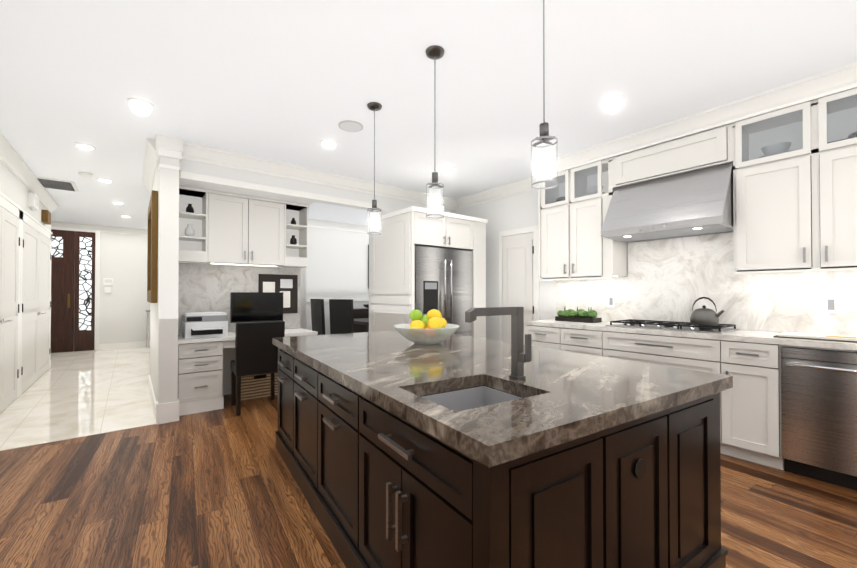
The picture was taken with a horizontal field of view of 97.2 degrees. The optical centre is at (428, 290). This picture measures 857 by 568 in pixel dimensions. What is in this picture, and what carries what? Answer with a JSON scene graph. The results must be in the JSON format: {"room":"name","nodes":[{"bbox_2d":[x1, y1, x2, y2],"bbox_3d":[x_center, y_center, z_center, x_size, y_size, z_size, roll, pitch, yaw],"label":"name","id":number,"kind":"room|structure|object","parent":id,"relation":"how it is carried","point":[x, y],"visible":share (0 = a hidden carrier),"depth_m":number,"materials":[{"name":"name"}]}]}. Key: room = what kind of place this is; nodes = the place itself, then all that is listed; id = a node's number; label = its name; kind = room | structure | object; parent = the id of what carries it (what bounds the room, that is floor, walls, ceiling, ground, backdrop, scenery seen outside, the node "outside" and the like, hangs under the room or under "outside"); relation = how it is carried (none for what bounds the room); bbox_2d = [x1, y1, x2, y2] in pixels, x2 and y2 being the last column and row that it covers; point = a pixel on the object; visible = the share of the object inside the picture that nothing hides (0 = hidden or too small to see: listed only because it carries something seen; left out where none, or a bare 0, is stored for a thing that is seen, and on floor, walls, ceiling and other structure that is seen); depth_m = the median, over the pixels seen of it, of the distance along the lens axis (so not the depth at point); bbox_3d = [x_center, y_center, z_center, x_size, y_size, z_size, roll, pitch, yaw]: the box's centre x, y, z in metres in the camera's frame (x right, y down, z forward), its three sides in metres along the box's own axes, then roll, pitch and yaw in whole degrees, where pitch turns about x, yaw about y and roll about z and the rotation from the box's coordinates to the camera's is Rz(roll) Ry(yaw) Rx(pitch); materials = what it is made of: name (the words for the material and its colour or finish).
{"room":"kitchen","nodes":[
{"label":"kitchen","id":0,"kind":"room"},
{"bbox_2d":[0,161,50,230],"bbox_3d":[-2.667,-0.126,1.567,0.120,2.760,12.250,0,-1,-38],"label":"wall","id":1,"kind":"structure","parent":0,"point":[13,188],"depth_m":4.46,"materials":[{"name":"white paint"}]},
{"bbox_2d":[0,191,22,412],"bbox_3d":[-4.359,0.139,3.872,0.078,2.266,1.750,0,-1,-38],"label":"closet doors","id":2,"kind":"structure","parent":1,"relation":"in","point":[10,242],"depth_m":4.16,"materials":[{"name":"white wood"}]},
{"bbox_2d":[0,132,58,212],"bbox_3d":[-2.642,-1.435,1.726,0.100,0.140,12.050,0,-1,-38],"label":"crown molding","id":3,"kind":"structure","parent":1,"relation":"attached to","point":[13,162],"depth_m":4.51,"materials":[{"name":"white wood"}]},
{"bbox_2d":[19,209,52,396],"bbox_3d":[-5.595,0.154,5.438,0.078,2.266,2.260,0,-1,-38],"label":"closet doors","id":4,"kind":"structure","parent":1,"relation":"in","point":[35,303],"depth_m":5.23,"materials":[{"name":"white wood"}]},
{"bbox_2d":[28,192,50,224],"bbox_3d":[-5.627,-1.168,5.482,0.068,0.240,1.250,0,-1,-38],"label":"door chime","id":5,"kind":"object","parent":1,"relation":"attached to","point":[33,201],"visible":1,"depth_m":5.17,"materials":[{"name":"white plastic"}]},
{"bbox_2d":[0,347,156,450],"bbox_3d":[-5.259,1.293,5.838,5.800,0.004,6.810,0,-1,-38],"label":"floor","id":6,"kind":"structure","parent":0,"point":[86,394],"depth_m":4.35,"materials":[{"name":"white tile"}]},
{"bbox_2d":[50,350,96,357],"bbox_3d":[-7.668,1.303,7.517,1.600,0.008,0.750,0,-1,-38],"label":"rug","id":7,"kind":"object","parent":6,"relation":"on","point":[61,354],"visible":0.57,"depth_m":7.82,"materials":[{"name":"beige carpet"}]},
{"bbox_2d":[145,310,149,348],"bbox_3d":[-6.355,0.886,8.780,0.360,0.865,0.360,0,-1,-38],"label":"table","id":8,"kind":"object","parent":6,"relation":"on","point":[147,346],"visible":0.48,"depth_m":8.57,"materials":[{"name":"white wood"}]},
{"bbox_2d":[99,232,149,343],"bbox_3d":[-7.344,-0.059,8.493,5.800,2.760,0.120,0,-1,-38],"label":"wall","id":9,"kind":"structure","parent":0,"point":[124,304],"depth_m":8.69,"materials":[{"name":"white paint"}]},
{"bbox_2d":[51,227,99,352],"bbox_3d":[-8.010,-0.037,7.843,1.790,2.696,0.070,0,-1,-38],"label":"front door","id":10,"kind":"structure","parent":9,"relation":"in","point":[75,289],"depth_m":8.14,"materials":[{"name":"brown wood"}]},
{"bbox_2d":[51,221,147,235],"bbox_3d":[-7.276,-1.370,8.419,5.560,0.140,0.100,0,-1,-38],"label":"crown molding","id":11,"kind":"structure","parent":9,"relation":"attached to","point":[117,230],"depth_m":8.44,"materials":[{"name":"white wood"}]},
{"bbox_2d":[103,278,112,284],"bbox_3d":[-7.206,-0.199,8.505,0.170,0.160,0.030,0,-1,-38],"label":"switch","id":12,"kind":"object","parent":9,"relation":"attached to","point":[107,281],"depth_m":8.49,"materials":[{"name":"white plastic"}]},
{"bbox_2d":[104,287,111,292],"bbox_3d":[-7.211,-0.014,8.502,0.120,0.130,0.026,0,-1,-38],"label":"switch","id":13,"kind":"object","parent":9,"relation":"attached to","point":[106,289],"depth_m":8.49,"materials":[{"name":"white plastic"}]},
{"bbox_2d":[99,341,149,349],"bbox_3d":[-7.303,1.253,8.428,5.560,0.126,0.015,0,-1,-38],"label":"baseboard","id":14,"kind":"structure","parent":9,"relation":"attached to","point":[141,343],"depth_m":8.67,"materials":[{"name":"white wood"}]},
{"bbox_2d":[150,156,178,403],"bbox_3d":[-3.143,-0.098,4.458,0.155,2.760,2.020,0,-1,-38],"label":"wall","id":15,"kind":"structure","parent":0,"point":[164,344],"depth_m":3.65,"materials":[{"name":"white paint"}]},
{"bbox_2d":[142,136,159,193],"bbox_3d":[-3.287,-1.408,4.447,0.100,0.140,1.880,0,-1,-38],"label":"crown molding","id":16,"kind":"structure","parent":15,"relation":"attached to","point":[152,151],"depth_m":4.10,"materials":[{"name":"white wood"}]},
{"bbox_2d":[147,190,157,302],"bbox_3d":[-3.114,-0.435,4.255,0.050,1.130,1.180,0,-1,-38],"label":"picture frame","id":17,"kind":"object","parent":15,"relation":"attached to","point":[152,261],"visible":0.98,"depth_m":3.80,"materials":[{"name":"brown wood"}]},
{"bbox_2d":[148,375,159,424],"bbox_3d":[-3.206,1.186,4.389,0.015,0.190,2.032,0,-1,-38],"label":"baseboard","id":18,"kind":"structure","parent":15,"relation":"attached to","point":[156,407],"depth_m":3.87,"materials":[{"name":"white wood"}]},
{"bbox_2d":[300,267,305,328],"bbox_3d":[-3.616,-0.060,8.353,0.120,2.760,4.680,0,-1,-38],"label":"wall","id":19,"kind":"structure","parent":0,"point":[303,270],"depth_m":6.52,"materials":[{"name":"white paint"}]},
{"bbox_2d":[179,159,455,394],"bbox_3d":[-1.282,-0.090,5.296,3.805,2.760,0.750,0,-1,-38],"label":"wall","id":20,"kind":"structure","parent":0,"point":[386,205],"depth_m":4.64,"materials":[{"name":"white paint"}]},
{"bbox_2d":[178,263,300,334],"bbox_3d":[-2.346,0.100,4.762,1.467,0.827,0.020,0,-1,-38],"label":"backsplash","id":21,"kind":"structure","parent":20,"relation":"attached to","point":[206,287],"depth_m":4.59,"materials":[{"name":"stone"}]},
{"bbox_2d":[258,274,297,313],"bbox_3d":[-1.990,0.047,5.018,0.500,0.520,0.018,0,-1,-38],"label":"notice board","id":22,"kind":"object","parent":21,"relation":"attached to","point":[287,285],"visible":0.75,"depth_m":5.06,"materials":[{"name":"black"}]},
{"bbox_2d":[199,189,286,266],"bbox_3d":[-2.258,-0.725,4.658,0.888,0.818,0.306,0,-1,-38],"label":"upper cabinet","id":23,"kind":"object","parent":20,"relation":"attached to","point":[236,229],"depth_m":4.50,"materials":[{"name":"white wood"}]},
{"bbox_2d":[186,204,193,212],"bbox_3d":[-2.711,-0.923,4.285,0.067,0.091,0.100,0,-1,-38],"label":"decor","id":24,"kind":"object","parent":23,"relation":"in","point":[189,208],"depth_m":4.27,"materials":[{"name":"black ceramic"}]},
{"bbox_2d":[185,224,194,235],"bbox_3d":[-2.710,-0.679,4.284,0.086,0.129,0.100,0,-1,-38],"label":"decor","id":25,"kind":"object","parent":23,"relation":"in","point":[189,230],"depth_m":4.26,"materials":[{"name":"white ceramic"}]},
{"bbox_2d":[290,235,296,244],"bbox_3d":[-1.803,-0.664,4.999,0.078,0.118,0.100,0,-1,-38],"label":"decor","id":26,"kind":"object","parent":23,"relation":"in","point":[293,240],"depth_m":4.98,"materials":[{"name":"black ceramic"}]},
{"bbox_2d":[306,226,368,334],"bbox_3d":[-1.495,-0.059,8.523,3.420,2.760,0.120,0,-1,-38],"label":"window","id":27,"kind":"structure","parent":0,"point":[337,267],"depth_m":8.05,"materials":[{"name":"white paint"}]},
{"bbox_2d":[306,298,368,301],"bbox_3d":[-1.499,0.745,8.424,3.300,1.150,0.020,0,-1,-38],"label":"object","id":28,"kind":"structure","parent":27,"relation":"attached to","point":[325,299],"depth_m":8.15,"materials":[{"name":"white"}]},
{"bbox_2d":[308,219,368,232],"bbox_3d":[-1.474,-1.370,8.412,3.300,0.140,0.100,0,-1,-38],"label":"crown molding","id":29,"kind":"structure","parent":27,"relation":"attached to","point":[311,223],"depth_m":8.04,"materials":[{"name":"white wood"}]},
{"bbox_2d":[368,245,368,288],"bbox_3d":[-0.995,-0.536,8.823,0.930,1.000,0.033,0,-1,-38],"label":"picture frame","id":30,"kind":"object","parent":27,"relation":"attached to","point":[368,266],"visible":0.18,"depth_m":8.53,"materials":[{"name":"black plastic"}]},
{"bbox_2d":[0,394,856,567],"bbox_3d":[-1.536,1.326,4.834,10.400,0.080,16.000,0,-1,-38],"label":"floor","id":31,"kind":"structure","parent":0,"point":[219,488],"depth_m":2.21,"materials":[{"name":"brown wood"}]},
{"bbox_2d":[178,328,317,415],"bbox_3d":[-2.145,0.897,4.499,1.467,0.770,0.625,0,-1,-38],"label":"desk","id":32,"kind":"object","parent":31,"relation":"on","point":[200,374],"visible":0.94,"depth_m":3.98,"materials":[{"name":"white wood"}]},
{"bbox_2d":[182,312,227,338],"bbox_3d":[-2.478,0.378,4.195,0.400,0.260,0.490,0,-1,-38],"label":"printer","id":33,"kind":"object","parent":32,"relation":"on","point":[203,324],"visible":1,"depth_m":4.08,"materials":[{"name":"white plastic"}]},
{"bbox_2d":[230,292,282,322],"bbox_3d":[-2.095,0.268,4.632,0.600,0.490,0.160,0,-1,-38],"label":"monitor","id":34,"kind":"object","parent":32,"relation":"on","point":[255,306],"visible":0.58,"depth_m":4.60,"materials":[{"name":"black plastic"}]},
{"bbox_2d":[230,321,284,415],"bbox_3d":[-1.877,0.804,4.138,0.470,0.950,0.519,0,-1,-33],"label":"desk chair","id":35,"kind":"object","parent":31,"relation":"on","point":[256,351],"visible":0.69,"depth_m":3.92,"materials":[{"name":"black wood"}]},
{"bbox_2d":[241,372,277,400],"bbox_3d":[-2.103,1.111,4.618,0.500,0.345,0.360,0,-1,-38],"label":"basket","id":36,"kind":"object","parent":31,"relation":"on","point":[255,386],"visible":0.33,"depth_m":4.47,"materials":[{"name":"wicker"}]},
{"bbox_2d":[310,299,324,334],"bbox_3d":[-1.711,0.722,6.549,0.515,1.160,0.460,0,-1,-38],"label":"dining chair","id":37,"kind":"object","parent":31,"relation":"on","point":[317,316],"visible":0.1,"depth_m":6.34,"materials":[{"name":"black wood"}]},
{"bbox_2d":[329,299,353,333],"bbox_3d":[-1.231,0.717,6.024,0.460,1.160,0.515,0,-1,32],"label":"dining chair","id":38,"kind":"object","parent":31,"relation":"on","point":[341,311],"visible":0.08,"depth_m":5.81,"materials":[{"name":"black wood"}]},
{"bbox_2d":[353,308,368,332],"bbox_3d":[-1.161,0.855,8.358,1.690,0.930,0.500,0,-1,-38],"label":"sideboard","id":39,"kind":"object","parent":31,"relation":"on","point":[360,313],"visible":0.08,"depth_m":7.86,"materials":[{"name":"black wood"}]},
{"bbox_2d":[354,318,368,331],"bbox_3d":[-0.851,0.922,7.035,1.200,0.770,1.000,0,-1,-38],"label":"dining table","id":40,"kind":"object","parent":31,"relation":"on","point":[363,321],"visible":0.08,"depth_m":6.50,"materials":[{"name":"black wood"}]},
{"bbox_2d":[370,206,487,338],"bbox_3d":[0.006,0.154,5.190,1.292,2.270,1.002,0,-1,-38],"label":"cabinet","id":41,"kind":"object","parent":31,"relation":"on","point":[404,232],"visible":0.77,"depth_m":4.82,"materials":[{"name":"white wood"}]},
{"bbox_2d":[415,246,471,336],"bbox_3d":[-0.042,0.381,5.104,0.950,1.815,0.963,0,-1,-38],"label":"refrigerator","id":42,"kind":"object","parent":31,"relation":"on","point":[443,281],"visible":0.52,"depth_m":4.76,"materials":[{"name":"grey metal"}]},
{"bbox_2d":[272,342,727,567],"bbox_3d":[0.018,0.844,2.341,1.387,0.834,2.565,0,-1,-33],"label":"kitchen island","id":43,"kind":"object","parent":31,"relation":"on","point":[568,459],"depth_m":1.31,"materials":[{"name":"wood"}]},
{"bbox_2d":[272,334,615,469],"bbox_3d":[-0.346,0.400,2.115,0.521,0.050,2.606,0,-1,-33],"label":"island countertop","id":44,"kind":"structure","parent":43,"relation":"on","point":[502,433],"depth_m":1.21,"materials":[{"name":"stone"}]},
{"bbox_2d":[422,386,520,411],"bbox_3d":[0.164,0.519,1.404,0.422,0.200,0.362,0,-1,-33],"label":"sink","id":45,"kind":"object","parent":44,"relation":"in","point":[467,399],"visible":0.06,"depth_m":1.60,"materials":[{"name":"silver metal"}]},
{"bbox_2d":[465,307,531,379],"bbox_3d":[0.282,0.217,1.500,0.289,0.300,0.090,0,-1,-33],"label":"faucet","id":46,"kind":"object","parent":44,"relation":"on","point":[519,357],"visible":1,"depth_m":1.56,"materials":[{"name":"silver metal"}]},
{"bbox_2d":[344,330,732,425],"bbox_3d":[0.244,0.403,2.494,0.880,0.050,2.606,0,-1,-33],"label":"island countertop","id":47,"kind":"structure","parent":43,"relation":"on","point":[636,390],"depth_m":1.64,"materials":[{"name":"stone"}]},
{"bbox_2d":[394,309,459,344],"bbox_3d":[-0.013,0.257,2.708,0.480,0.245,0.480,0,-1,-33],"label":"fruit bowl","id":48,"kind":"object","parent":47,"relation":"on","point":[431,325],"visible":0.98,"depth_m":2.59,"materials":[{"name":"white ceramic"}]},
{"bbox_2d":[525,323,552,348],"bbox_3d":[1.489,0.836,4.328,0.636,0.890,0.450,0,-1,-38],"label":"base cabinet","id":49,"kind":"object","parent":31,"relation":"on","point":[541,336],"depth_m":4.15,"materials":[{"name":"white wood"}]},
{"bbox_2d":[553,327,600,355],"bbox_3d":[1.748,0.833,3.999,0.636,0.890,0.511,0,-1,-38],"label":"base cabinet","id":50,"kind":"object","parent":31,"relation":"on","point":[585,340],"depth_m":3.80,"materials":[{"name":"white wood"}]},
{"bbox_2d":[601,331,716,372],"bbox_3d":[2.211,0.827,3.413,0.636,0.890,0.981,0,-1,-38],"label":"base cabinet","id":51,"kind":"object","parent":31,"relation":"on","point":[692,352],"depth_m":3.19,"materials":[{"name":"white wood"}]},
{"bbox_2d":[717,339,800,469],"bbox_3d":[2.581,0.822,2.944,0.636,0.890,0.337,0,-1,-38],"label":"base cabinet","id":52,"kind":"object","parent":31,"relation":"on","point":[749,361],"depth_m":2.74,"materials":[{"name":"white wood"}]},
{"bbox_2d":[525,319,856,350],"bbox_3d":[2.689,0.356,2.796,0.616,0.040,4.350,0,-1,-38],"label":"countertop","id":53,"kind":"structure","parent":52,"relation":"on","point":[765,336],"depth_m":2.89,"materials":[{"name":"white stone"}]},
{"bbox_2d":[555,307,601,322],"bbox_3d":[1.682,0.264,4.263,0.187,0.170,0.479,0,-1,-38],"label":"potted plant","id":54,"kind":"object","parent":53,"relation":"on","point":[579,315],"visible":1,"depth_m":4.20,"materials":[{"name":"green plant"}]},
{"bbox_2d":[606,319,739,333],"bbox_3d":[2.186,0.317,3.437,0.510,0.048,0.910,0,-1,-38],"label":"cooktop","id":55,"kind":"object","parent":53,"relation":"in","point":[671,326],"visible":0.9,"depth_m":3.29,"materials":[{"name":"silver metal"}]},
{"bbox_2d":[690,297,724,325],"bbox_3d":[2.323,0.171,3.152,0.200,0.237,0.240,0,-1,-38],"label":"kettle","id":56,"kind":"object","parent":55,"relation":"on","point":[703,316],"visible":1,"depth_m":3.10,"materials":[{"name":"silver metal"}]},
{"bbox_2d":[773,332,856,342],"bbox_3d":[2.724,0.322,2.626,0.300,0.023,0.440,0,-1,-38],"label":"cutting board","id":57,"kind":"object","parent":53,"relation":"on","point":[828,337],"visible":1,"depth_m":2.58,"materials":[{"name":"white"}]},
{"bbox_2d":[781,347,856,489],"bbox_3d":[2.843,0.829,2.550,0.673,0.870,0.592,0,-1,-38],"label":"dishwasher","id":58,"kind":"object","parent":31,"relation":"on","point":[819,414],"visible":0.98,"depth_m":2.47,"materials":[{"name":"grey metal"}]},
{"bbox_2d":[0,0,856,228],"bbox_3d":[-1.536,-1.524,4.861,10.400,0.100,16.000,0,-1,-38],"label":"ceiling","id":59,"kind":"structure","parent":0,"point":[293,82],"depth_m":2.65,"materials":[{"name":"white paint"}]},
{"bbox_2d":[36,177,78,191],"bbox_3d":[-5.138,-1.460,5.228,0.400,0.019,0.600,0,-1,-38],"label":"ceiling vent","id":60,"kind":"object","parent":59,"relation":"in","point":[58,184],"visible":0.96,"depth_m":5.19,"materials":[{"name":"grey metal"}]},
{"bbox_2d":[74,143,95,149],"bbox_3d":[-3.534,-1.478,3.889,0.170,0.010,0.170,0,-1,-38],"label":"recessed light","id":61,"kind":"object","parent":59,"relation":"in","point":[84,146],"visible":0.98,"depth_m":3.87,"materials":[{"name":"white"}]},
{"bbox_2d":[78,172,92,177],"bbox_3d":[-4.325,-1.451,4.762,0.140,0.047,0.140,0,-1,-38],"label":"smoke detector","id":62,"kind":"object","parent":59,"relation":"attached to","point":[85,175],"visible":0.96,"depth_m":4.73,"materials":[{"name":"white plastic"}]},
{"bbox_2d":[97,178,112,182],"bbox_3d":[-4.320,-1.467,5.046,0.170,0.010,0.170,0,-1,-38],"label":"recessed light","id":63,"kind":"object","parent":59,"relation":"in","point":[104,180],"visible":0.94,"depth_m":5.02,"materials":[{"name":"white"}]},
{"bbox_2d":[127,98,153,109],"bbox_3d":[-2.295,-1.487,3.014,0.170,0.010,0.170,0,-1,-38],"label":"recessed light","id":64,"kind":"object","parent":59,"relation":"in","point":[140,103],"visible":0.96,"depth_m":3.00,"materials":[{"name":"white"}]},
{"bbox_2d":[320,139,336,146],"bbox_3d":[-1.002,-1.479,3.792,0.170,0.010,0.170,0,-1,-38],"label":"recessed light","id":65,"kind":"object","parent":59,"relation":"in","point":[328,142],"visible":0.94,"depth_m":3.77,"materials":[{"name":"white"}]},
{"bbox_2d":[338,120,362,131],"bbox_3d":[-0.702,-1.483,3.417,0.220,0.010,0.220,0,-1,-38],"label":"ceiling speaker","id":66,"kind":"object","parent":59,"relation":"attached to","point":[350,126],"visible":0.96,"depth_m":3.40,"materials":[{"name":"grey plastic"}]},
{"bbox_2d":[367,102,381,234],"bbox_3d":[-0.435,-0.971,3.042,0.120,1.039,0.120,0,-1,-38],"label":"pendant light","id":67,"kind":"object","parent":59,"relation":"hanging from","point":[374,106],"visible":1,"depth_m":3.03,"materials":[{"name":"glass"}]},
{"bbox_2d":[425,45,443,218],"bbox_3d":[0.041,-0.978,2.363,0.120,1.039,0.120,0,-1,-38],"label":"pendant light","id":68,"kind":"object","parent":59,"relation":"hanging from","point":[434,52],"visible":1,"depth_m":2.36,"materials":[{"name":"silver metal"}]},
{"bbox_2d":[441,165,454,170],"bbox_3d":[0.231,-1.472,4.542,0.170,0.010,0.170,0,-1,-38],"label":"recessed light","id":69,"kind":"object","parent":59,"relation":"in","point":[447,167],"visible":1,"depth_m":4.51,"materials":[{"name":"white"}]},
{"bbox_2d":[531,0,557,188],"bbox_3d":[0.515,-0.984,1.685,0.120,1.039,0.120,0,-1,-38],"label":"pendant light","id":70,"kind":"object","parent":59,"relation":"hanging from","point":[544,137],"visible":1,"depth_m":1.68,"materials":[{"name":"glass"}]},
{"bbox_2d":[601,94,624,105],"bbox_3d":[1.444,-1.487,2.958,0.170,0.010,0.170,0,-1,-38],"label":"recessed light","id":71,"kind":"object","parent":59,"relation":"in","point":[613,100],"visible":1,"depth_m":2.95,"materials":[{"name":"white"}]},
{"bbox_2d":[456,87,856,340],"bbox_3d":[2.876,-0.110,3.196,0.120,2.760,7.940,0,-1,-38],"label":"wall","id":72,"kind":"structure","parent":0,"point":[516,211],"depth_m":5.41,"materials":[{"name":"white paint"}]},
{"bbox_2d":[456,176,541,207],"bbox_3d":[1.005,-1.399,5.401,0.100,0.140,1.700,0,-1,-38],"label":"crown molding","id":73,"kind":"structure","parent":72,"relation":"attached to","point":[524,185],"depth_m":5.41,"materials":[{"name":"white wood"}]},
{"bbox_2d":[499,225,539,344],"bbox_3d":[1.198,0.221,5.140,0.097,2.135,0.665,0,-1,-38],"label":"pantry door","id":74,"kind":"structure","parent":72,"relation":"in","point":[519,270],"depth_m":5.15,"materials":[{"name":"white wood"}]},
{"bbox_2d":[539,190,627,280],"bbox_3d":[1.728,-0.582,4.273,0.346,0.864,0.855,0,-1,-38],"label":"upper cabinet","id":75,"kind":"object","parent":72,"relation":"attached to","point":[571,244],"depth_m":4.12,"materials":[{"name":"white wood"}]},
{"bbox_2d":[601,163,733,241],"bbox_3d":[2.189,-0.780,3.470,0.577,0.536,0.962,0,-1,-38],"label":"range hood","id":76,"kind":"object","parent":72,"relation":"attached to","point":[696,202],"visible":0.98,"depth_m":3.31,"materials":[{"name":"silver metal"}]},
{"bbox_2d":[607,118,750,189],"bbox_3d":[2.297,-1.204,3.559,0.346,0.306,1.060,0,-1,-38],"label":"upper cabinet","id":77,"kind":"object","parent":72,"relation":"attached to","point":[722,145],"depth_m":3.35,"materials":[{"name":"white wood"}]},
{"bbox_2d":[556,232,856,335],"bbox_3d":[2.941,-0.090,2.997,0.020,0.854,4.347,0,-1,-38],"label":"backsplash","id":78,"kind":"structure","parent":72,"relation":"attached to","point":[672,279],"depth_m":3.44,"materials":[{"name":"stone"}]},
{"bbox_2d":[607,295,614,306],"bbox_3d":[2.008,0.119,4.152,0.010,0.130,0.080,0,-1,-38],"label":"electrical outlet plate","id":79,"kind":"object","parent":78,"relation":"attached to","point":[610,298],"depth_m":4.15,"materials":[{"name":"white plastic"}]},
{"bbox_2d":[823,296,838,312],"bbox_3d":[3.037,0.106,2.849,0.010,0.130,0.080,0,-1,-38],"label":"electrical outlet plate","id":80,"kind":"object","parent":78,"relation":"attached to","point":[830,304],"depth_m":2.85,"materials":[{"name":"white plastic"}]},
{"bbox_2d":[731,134,856,273],"bbox_3d":[2.891,-0.596,2.799,0.346,0.864,0.940,0,-1,-38],"label":"upper cabinet","id":81,"kind":"object","parent":72,"relation":"attached to","point":[795,188],"depth_m":2.77,"materials":[{"name":"white wood"}]}
]}

